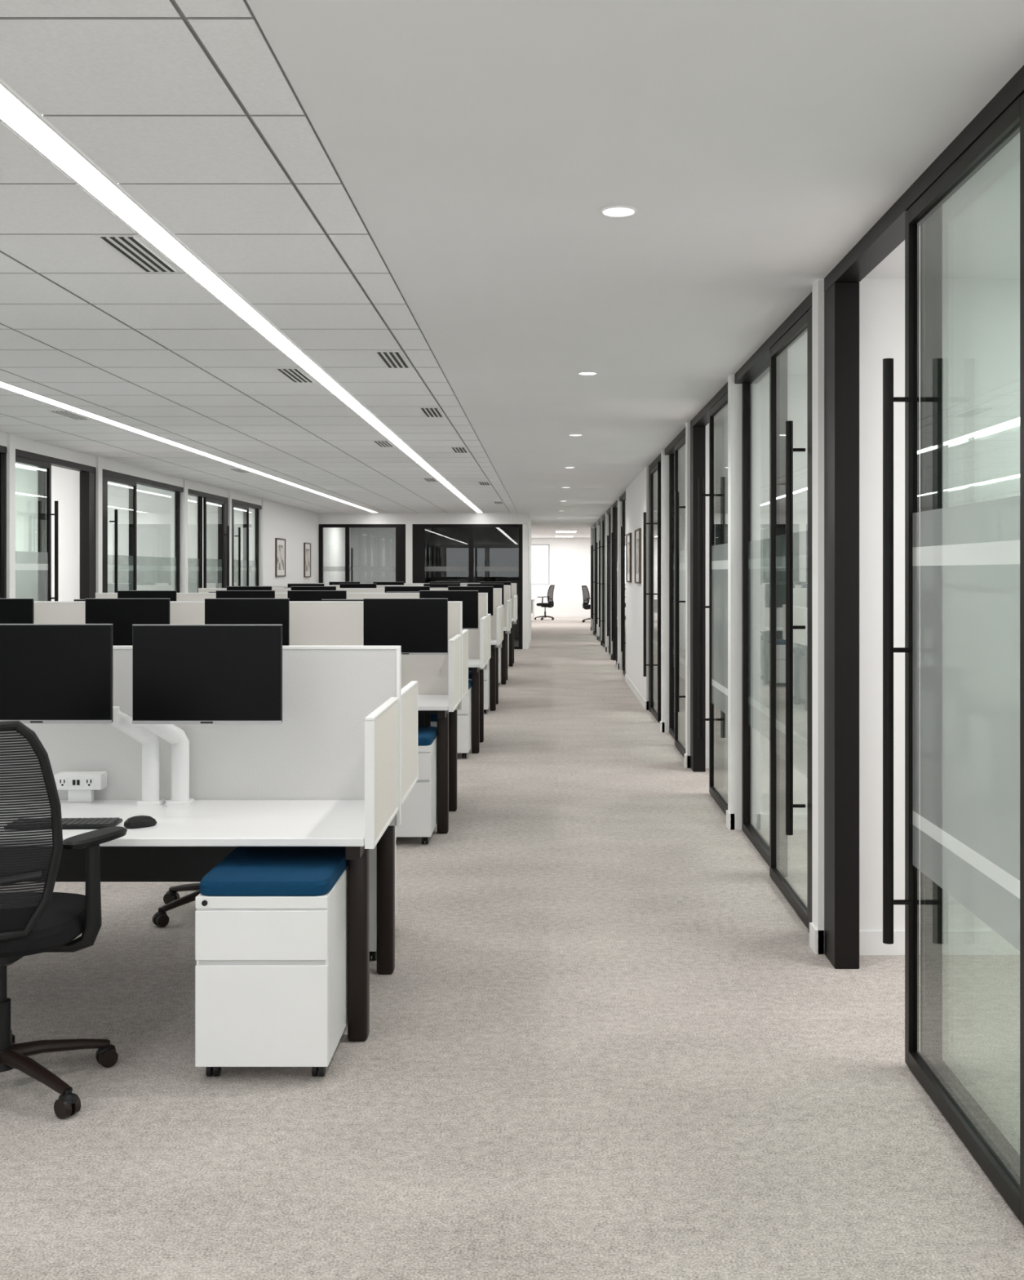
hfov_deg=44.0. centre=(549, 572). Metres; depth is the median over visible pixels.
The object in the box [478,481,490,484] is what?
ceiling vent
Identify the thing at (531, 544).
window
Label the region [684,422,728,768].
wall partition
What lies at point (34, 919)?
office chair
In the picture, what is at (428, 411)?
ceiling vent
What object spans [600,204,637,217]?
recessed light
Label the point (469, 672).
base cabinet
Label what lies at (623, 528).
door
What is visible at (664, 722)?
wall partition
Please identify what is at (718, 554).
door
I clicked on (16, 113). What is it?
recessed light
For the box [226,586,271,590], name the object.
computer monitor
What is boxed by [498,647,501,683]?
base cabinet
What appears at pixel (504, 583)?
computer monitor
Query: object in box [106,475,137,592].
door
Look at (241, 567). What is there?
door
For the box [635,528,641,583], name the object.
framed picture
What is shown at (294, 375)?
ceiling vent
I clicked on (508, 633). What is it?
base cabinet
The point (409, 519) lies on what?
wall
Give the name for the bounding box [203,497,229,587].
door
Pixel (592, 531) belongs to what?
wall partition
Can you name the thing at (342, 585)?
computer monitor
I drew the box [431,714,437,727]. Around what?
base cabinet
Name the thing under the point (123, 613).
computer monitor
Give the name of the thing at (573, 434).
recessed light
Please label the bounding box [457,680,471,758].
base cabinet
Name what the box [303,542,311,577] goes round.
framed picture
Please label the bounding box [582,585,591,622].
office chair
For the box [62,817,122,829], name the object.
keyboard
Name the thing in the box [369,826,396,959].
base cabinet
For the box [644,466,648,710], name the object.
wall partition
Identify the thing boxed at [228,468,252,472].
ceiling vent
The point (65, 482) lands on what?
wall partition
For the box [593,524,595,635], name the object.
wall partition
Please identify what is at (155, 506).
wall partition
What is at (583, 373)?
recessed light
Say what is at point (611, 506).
wall partition
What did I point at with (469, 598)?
computer monitor
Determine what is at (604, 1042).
floor
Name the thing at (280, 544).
framed picture
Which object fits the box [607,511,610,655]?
door
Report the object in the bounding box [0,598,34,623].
computer monitor
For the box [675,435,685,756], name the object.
door
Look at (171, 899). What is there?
office chair
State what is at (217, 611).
computer monitor
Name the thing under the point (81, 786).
power outlet
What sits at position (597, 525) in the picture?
wall partition
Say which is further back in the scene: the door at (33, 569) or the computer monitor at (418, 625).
the door at (33, 569)
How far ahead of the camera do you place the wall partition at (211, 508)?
18.89 m
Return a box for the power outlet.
[54,771,106,802]
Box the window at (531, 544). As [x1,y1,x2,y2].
[531,544,549,584]
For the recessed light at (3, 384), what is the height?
0.010 m
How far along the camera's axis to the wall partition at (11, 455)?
11.21 m
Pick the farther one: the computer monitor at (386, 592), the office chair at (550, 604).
the office chair at (550, 604)
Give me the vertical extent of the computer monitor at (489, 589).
0.637 m
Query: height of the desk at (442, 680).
1.410 m
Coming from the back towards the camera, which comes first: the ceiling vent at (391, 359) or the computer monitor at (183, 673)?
the ceiling vent at (391, 359)
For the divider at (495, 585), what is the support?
on the desk at (507, 588)
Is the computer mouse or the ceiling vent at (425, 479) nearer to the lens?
the computer mouse
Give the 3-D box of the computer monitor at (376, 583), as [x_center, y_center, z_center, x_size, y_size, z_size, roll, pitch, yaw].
[-2.750,0.481,21.770,0.525,0.637,0.349,0,0,0]
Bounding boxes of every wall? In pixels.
[0,431,319,585]
[319,513,531,648]
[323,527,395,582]
[425,527,519,638]
[531,537,591,617]
[607,491,626,671]
[626,467,645,708]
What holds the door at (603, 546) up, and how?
in the glass wall
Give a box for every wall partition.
[6,433,15,598]
[15,456,102,600]
[107,478,188,592]
[188,489,231,587]
[234,498,265,586]
[590,527,593,631]
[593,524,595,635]
[596,520,599,639]
[600,515,602,644]
[604,511,608,651]
[610,505,613,659]
[617,497,622,669]
[625,488,626,681]
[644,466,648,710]
[660,448,669,732]
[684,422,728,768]
[726,373,807,830]
[809,278,1020,955]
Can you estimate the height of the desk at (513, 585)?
1.410 m
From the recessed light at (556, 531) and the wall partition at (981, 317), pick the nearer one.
the wall partition at (981, 317)
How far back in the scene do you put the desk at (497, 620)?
15.13 m
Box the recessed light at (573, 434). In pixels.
[568,433,582,435]
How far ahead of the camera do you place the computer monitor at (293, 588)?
14.74 m
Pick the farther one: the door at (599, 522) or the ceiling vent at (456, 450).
the door at (599, 522)
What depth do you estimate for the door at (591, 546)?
32.77 m
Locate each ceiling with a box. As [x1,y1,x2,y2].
[0,0,518,513]
[42,0,1023,537]
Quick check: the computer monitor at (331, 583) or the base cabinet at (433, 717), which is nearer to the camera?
the base cabinet at (433, 717)
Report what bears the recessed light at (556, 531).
in the ceiling at (481, 147)
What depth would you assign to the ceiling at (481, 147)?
3.89 m
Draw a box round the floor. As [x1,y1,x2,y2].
[0,617,1023,1279]
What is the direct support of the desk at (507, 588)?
on the floor
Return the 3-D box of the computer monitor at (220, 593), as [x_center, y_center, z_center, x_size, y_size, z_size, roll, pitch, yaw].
[-2.720,0.481,11.480,0.525,0.637,0.349,0,0,0]
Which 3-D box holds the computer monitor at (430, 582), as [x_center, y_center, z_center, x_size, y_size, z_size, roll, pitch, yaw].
[-1.786,0.481,21.770,0.525,0.637,0.349,0,0,0]
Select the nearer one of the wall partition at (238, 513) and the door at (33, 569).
the door at (33, 569)
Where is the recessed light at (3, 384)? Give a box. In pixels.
[0,380,377,512]
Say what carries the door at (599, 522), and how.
in the glass wall
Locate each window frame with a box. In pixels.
[0,444,262,599]
[319,524,522,648]
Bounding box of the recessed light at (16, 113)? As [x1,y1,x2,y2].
[0,78,483,512]
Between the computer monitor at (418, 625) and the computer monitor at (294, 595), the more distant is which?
the computer monitor at (294, 595)
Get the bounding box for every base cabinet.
[195,846,347,1076]
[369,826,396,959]
[396,725,437,844]
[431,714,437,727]
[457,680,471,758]
[468,671,471,680]
[484,659,489,713]
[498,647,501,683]
[507,633,509,665]
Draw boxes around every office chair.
[0,720,127,1119]
[152,882,199,927]
[534,585,555,620]
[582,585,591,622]
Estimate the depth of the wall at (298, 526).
21.82 m
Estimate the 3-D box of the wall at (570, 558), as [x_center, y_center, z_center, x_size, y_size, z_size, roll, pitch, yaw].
[-1.250,0.185,45.069,15.500,2.830,0.162,0,0,0]
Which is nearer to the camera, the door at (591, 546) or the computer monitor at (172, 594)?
the computer monitor at (172, 594)
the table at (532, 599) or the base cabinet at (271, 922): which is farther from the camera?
the table at (532, 599)
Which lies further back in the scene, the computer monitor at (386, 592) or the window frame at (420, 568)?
the window frame at (420, 568)
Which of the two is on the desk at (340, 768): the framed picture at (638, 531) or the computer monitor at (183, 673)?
the computer monitor at (183, 673)
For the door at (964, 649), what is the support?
in the door frame
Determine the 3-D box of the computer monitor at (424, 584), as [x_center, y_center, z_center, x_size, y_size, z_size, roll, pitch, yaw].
[-1.546,0.481,18.340,0.525,0.637,0.349,0,0,0]
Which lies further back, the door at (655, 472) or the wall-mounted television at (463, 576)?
the wall-mounted television at (463, 576)
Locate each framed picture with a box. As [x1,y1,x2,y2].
[275,537,285,577]
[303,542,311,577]
[626,533,631,582]
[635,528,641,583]
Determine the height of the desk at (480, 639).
1.410 m
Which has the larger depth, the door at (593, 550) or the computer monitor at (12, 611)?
the door at (593, 550)
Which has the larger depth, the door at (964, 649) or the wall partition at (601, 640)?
the wall partition at (601, 640)
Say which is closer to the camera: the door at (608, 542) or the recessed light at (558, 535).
the door at (608, 542)
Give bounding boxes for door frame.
[648,65,1023,1182]
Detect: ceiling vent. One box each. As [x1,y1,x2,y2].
[48,410,93,420]
[94,235,181,272]
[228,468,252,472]
[274,368,316,382]
[372,440,395,447]
[373,351,412,368]
[418,407,444,417]
[423,478,438,481]
[450,447,469,453]
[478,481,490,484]
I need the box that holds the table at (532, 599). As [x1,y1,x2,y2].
[531,598,536,621]
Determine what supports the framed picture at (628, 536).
attached to the wall at (636, 491)
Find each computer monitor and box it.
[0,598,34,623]
[0,623,165,806]
[85,598,170,645]
[117,590,177,600]
[132,624,282,806]
[204,598,289,645]
[216,590,275,598]
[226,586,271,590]
[287,590,346,600]
[288,583,324,586]
[291,586,336,590]
[321,599,363,600]
[329,582,359,585]
[340,583,376,587]
[363,598,448,654]
[373,582,404,585]
[385,586,430,592]
[386,591,419,592]
[419,590,478,629]
[423,583,460,586]
[430,582,460,583]
[448,586,493,616]
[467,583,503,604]
[480,582,511,585]
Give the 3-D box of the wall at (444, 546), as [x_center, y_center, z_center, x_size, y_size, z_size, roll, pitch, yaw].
[-1.765,0.185,28.510,2.410,2.830,4.180,0,0,0]
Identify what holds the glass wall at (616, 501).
on the floor
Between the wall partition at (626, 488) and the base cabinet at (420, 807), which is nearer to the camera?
the base cabinet at (420, 807)
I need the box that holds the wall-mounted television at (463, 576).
[457,559,496,582]
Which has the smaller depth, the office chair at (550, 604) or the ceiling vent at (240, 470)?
the ceiling vent at (240, 470)
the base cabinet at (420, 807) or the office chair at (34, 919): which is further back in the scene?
the base cabinet at (420, 807)
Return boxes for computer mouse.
[124,815,157,828]
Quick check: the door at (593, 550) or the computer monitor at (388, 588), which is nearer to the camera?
the computer monitor at (388, 588)
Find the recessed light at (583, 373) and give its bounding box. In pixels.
[577,371,597,375]
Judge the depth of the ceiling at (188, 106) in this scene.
5.44 m
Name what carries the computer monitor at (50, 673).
on the desk at (340, 768)
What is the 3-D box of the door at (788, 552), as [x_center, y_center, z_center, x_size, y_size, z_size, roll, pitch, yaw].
[1.129,0.212,6.128,0.117,2.760,1.015,0,0,0]
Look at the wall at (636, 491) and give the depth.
16.45 m
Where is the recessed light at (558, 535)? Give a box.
[555,535,573,537]
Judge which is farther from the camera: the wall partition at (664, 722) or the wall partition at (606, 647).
the wall partition at (606, 647)
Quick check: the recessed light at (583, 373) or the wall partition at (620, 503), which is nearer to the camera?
the recessed light at (583, 373)
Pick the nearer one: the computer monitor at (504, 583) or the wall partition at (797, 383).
the wall partition at (797, 383)
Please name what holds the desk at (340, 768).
on the floor
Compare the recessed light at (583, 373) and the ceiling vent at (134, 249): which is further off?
the recessed light at (583, 373)
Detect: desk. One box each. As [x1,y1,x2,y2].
[23,645,417,1041]
[34,600,468,833]
[95,592,491,753]
[198,587,503,711]
[263,585,511,684]
[307,582,517,666]
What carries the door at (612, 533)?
in the glass wall at (616, 501)
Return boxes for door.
[0,453,58,600]
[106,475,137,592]
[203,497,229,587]
[233,503,248,586]
[591,524,596,636]
[591,546,591,617]
[596,521,600,640]
[599,516,605,647]
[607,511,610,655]
[611,503,617,664]
[621,495,626,675]
[643,462,661,721]
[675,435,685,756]
[698,391,728,815]
[769,311,808,928]
[883,93,1023,1226]
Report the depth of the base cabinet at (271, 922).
3.95 m
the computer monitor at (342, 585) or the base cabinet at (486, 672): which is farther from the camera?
the computer monitor at (342, 585)
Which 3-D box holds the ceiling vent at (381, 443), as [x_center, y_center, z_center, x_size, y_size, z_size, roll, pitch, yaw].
[-1.580,-1.224,12.085,0.150,0.007,0.570,0,0,0]
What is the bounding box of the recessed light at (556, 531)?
[555,530,577,532]
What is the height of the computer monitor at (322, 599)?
0.615 m
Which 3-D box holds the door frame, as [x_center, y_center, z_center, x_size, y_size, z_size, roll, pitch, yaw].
[1.200,0.185,8.775,0.100,2.830,11.830,0,0,0]
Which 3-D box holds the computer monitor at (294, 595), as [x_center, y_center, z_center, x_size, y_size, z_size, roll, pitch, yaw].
[-2.080,0.481,11.480,0.525,0.637,0.349,0,0,0]
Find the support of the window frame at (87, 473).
on the floor
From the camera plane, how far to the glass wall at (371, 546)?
30.50 m
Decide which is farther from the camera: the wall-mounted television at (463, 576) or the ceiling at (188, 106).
the wall-mounted television at (463, 576)
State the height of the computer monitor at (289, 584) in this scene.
0.637 m

